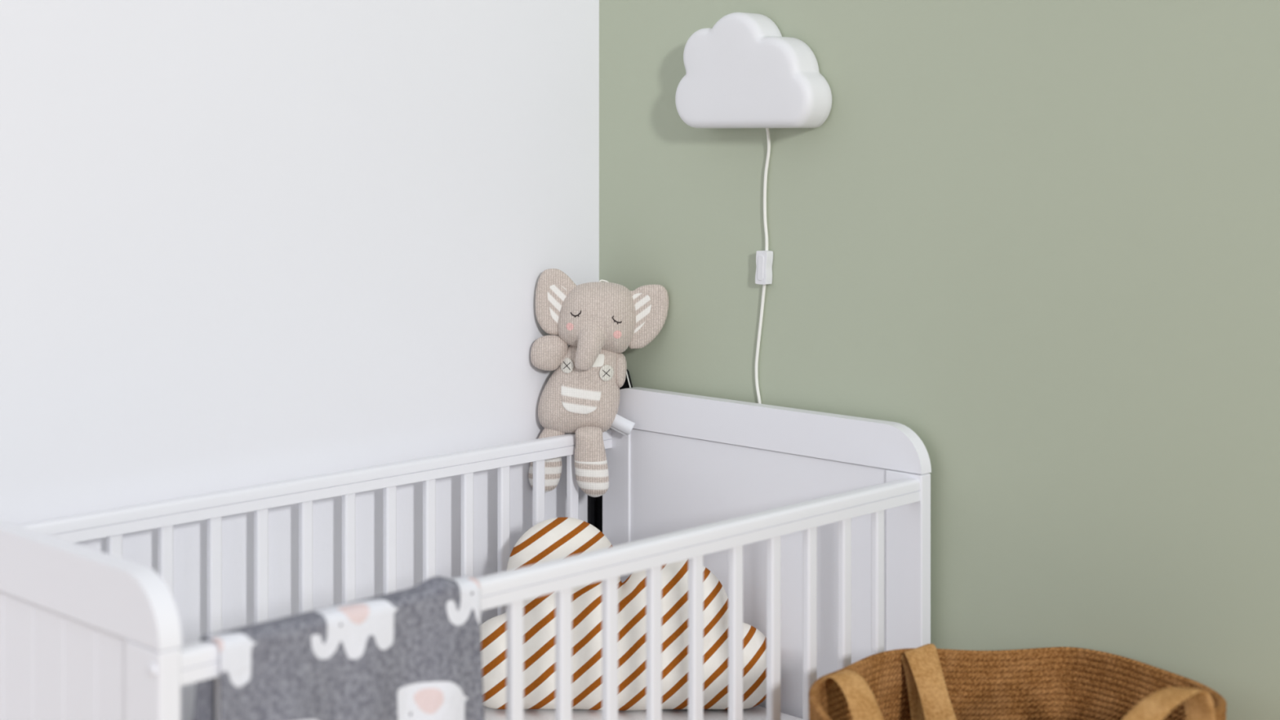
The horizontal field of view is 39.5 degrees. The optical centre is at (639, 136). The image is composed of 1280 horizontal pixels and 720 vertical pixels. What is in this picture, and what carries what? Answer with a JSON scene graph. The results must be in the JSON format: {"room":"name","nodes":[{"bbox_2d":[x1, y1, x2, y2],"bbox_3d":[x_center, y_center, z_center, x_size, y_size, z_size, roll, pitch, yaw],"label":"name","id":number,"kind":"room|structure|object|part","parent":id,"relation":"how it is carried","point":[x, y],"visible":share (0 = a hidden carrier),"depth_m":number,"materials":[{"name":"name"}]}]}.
{"room":"children's room","nodes":[
{"label":"children's room","id":0,"kind":"room"},
{"bbox_2d":[0,0,599,719],"bbox_3d":[-2.017,0.067,1.284,0.120,2.600,5.691,0,0,44],"label":"wall","id":1,"kind":"structure","parent":0,"point":[243,243],"depth_m":2.71,"materials":[{"name":"white paint"}]},
{"bbox_2d":[599,0,1279,719],"bbox_3d":[1.821,0.067,1.436,5.170,2.600,0.120,0,0,44],"label":"wall","id":2,"kind":"structure","parent":0,"point":[1037,241],"depth_m":2.59,"materials":[{"name":"green paint"}]},
{"bbox_2d":[675,12,831,404],"bbox_3d":[0.180,0.425,2.903,0.293,1.256,0.066,0,0,44],"label":"wall lamp","id":3,"kind":"object","parent":2,"relation":"attached to","point":[741,72],"visible":0.98,"depth_m":2.87,"materials":[{"name":"white plastic"}]},
{"bbox_3d":[0.180,-0.108,2.903,0.293,0.188,0.066,0,0,44],"label":"lamp shade","id":4,"kind":"part","parent":3,"relation":"part of","materials":[{"name":"white plastic"}]},
{"bbox_2d":[755,250,773,284],"bbox_3d":[0.203,0.213,2.914,0.026,0.055,0.016,0,0,44],"label":"switch","id":5,"kind":"object","parent":3,"relation":"attached to","point":[764,259],"depth_m":2.91,"materials":[{"name":"white plastic"}]},
{"bbox_3d":[-0.165,1.417,-0.441,5.400,0.100,5.800,0,0,44],"label":"floor","id":6,"kind":"structure","parent":0,"visible":0},
{"bbox_2d":[0,386,931,719],"bbox_3d":[-0.260,0.901,2.445,0.679,0.932,1.306,0,0,44],"label":"crib","id":7,"kind":"object","parent":6,"relation":"on","point":[814,527],"visible":0.87,"depth_m":2.59,"materials":[{"name":"white wood"}]},
{"bbox_3d":[-0.703,0.856,1.989,0.545,0.703,0.014,0,0,44],"label":"panel","id":8,"kind":"part","parent":7,"relation":"part of","materials":[{"name":"white wood"}]},
{"bbox_3d":[-0.485,0.936,1.775,0.067,0.863,0.025,0,0,44],"label":"corner post","id":9,"kind":"part","parent":7,"relation":"part of","materials":[{"name":"white wood"}]},
{"bbox_3d":[-0.494,0.526,2.673,0.025,0.032,1.250,0,0,44],"label":"rail","id":10,"kind":"part","parent":7,"relation":"part of","materials":[{"name":"white wood"}]},
{"bbox_2d":[192,575,484,719],"bbox_3d":[-0.316,0.702,1.924,0.080,0.410,0.357,0,0,44],"label":"blanket","id":11,"kind":"object","parent":7,"relation":"hanging from","point":[414,653],"visible":0.98,"depth_m":1.91,"materials":[{"name":"grey fabric"}]},
{"bbox_3d":[-0.027,0.526,2.219,0.025,0.032,1.250,0,0,44],"label":"rail","id":12,"kind":"part","parent":7,"relation":"part of","materials":[{"name":"white wood"}]},
{"bbox_2d":[528,268,668,497],"bbox_3d":[-0.072,0.420,3.055,0.241,0.386,0.106,0,0,0],"label":"elephant","id":13,"kind":"object","parent":7,"relation":"on","point":[598,321],"visible":0.95,"depth_m":3.04},
{"bbox_3d":[-0.160,0.550,3.069,0.066,0.123,0.028,0,0,0],"label":"leg","id":14,"kind":"part","parent":13,"relation":"part of","materials":[{"name":"beige fabric"}]},
{"bbox_3d":[-0.156,0.371,3.063,0.064,0.061,0.032,0,0,0],"label":"arm","id":15,"kind":"part","parent":13,"relation":"part of"},
{"bbox_3d":[-0.082,0.553,3.036,0.059,0.120,0.039,0,0,0],"label":"leg","id":16,"kind":"part","parent":13,"relation":"part of","materials":[{"name":"beige fabric"}]},
{"bbox_3d":[-0.036,0.401,3.070,0.027,0.061,0.029,0,0,0],"label":"arm","id":17,"kind":"part","parent":13,"relation":"part of"},
{"bbox_2d":[587,369,632,532],"bbox_3d":[-0.027,0.733,3.127,0.158,0.668,0.028,0,0,44],"label":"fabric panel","id":18,"kind":"object","parent":7,"relation":"attached to","point":[594,504],"visible":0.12,"depth_m":3.17,"materials":[{"name":"black fabric"}]},
{"bbox_3d":[-0.035,0.936,3.115,0.067,0.863,0.025,0,0,44],"label":"corner post","id":19,"kind":"part","parent":7,"relation":"part of","materials":[{"name":"white wood"}]},
{"bbox_2d":[484,705,803,719],"bbox_3d":[-0.260,0.974,2.446,0.622,0.125,1.243,0,0,44],"label":"mattress","id":20,"kind":"object","parent":7,"relation":"on","point":[757,713],"visible":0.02,"depth_m":2.81,"materials":[{"name":"white fabric"}]},
{"bbox_2d":[480,517,766,711],"bbox_3d":[-0.032,0.761,2.842,0.499,0.299,0.126,0,0,-1],"label":"cushion","id":21,"kind":"object","parent":20,"relation":"on","point":[556,538],"visible":0.51,"depth_m":2.80,"materials":[{"name":"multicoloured fabric"}]},
{"bbox_3d":[0.184,0.856,2.901,0.545,0.703,0.014,0,0,44],"label":"panel","id":22,"kind":"part","parent":7,"relation":"part of","materials":[{"name":"white wood"}]},
{"bbox_3d":[0.404,0.936,2.689,0.067,0.863,0.025,0,0,44],"label":"corner post","id":23,"kind":"part","parent":7,"relation":"part of","materials":[{"name":"white wood"}]},
{"bbox_2d":[808,644,1226,719],"bbox_3d":[0.480,1.007,2.258,0.495,0.717,0.539,0,0,44],"label":"basket","id":24,"kind":"object","parent":6,"relation":"on","point":[926,682],"visible":1,"depth_m":2.45,"materials":[{"name":"brown wicker"}]}
]}

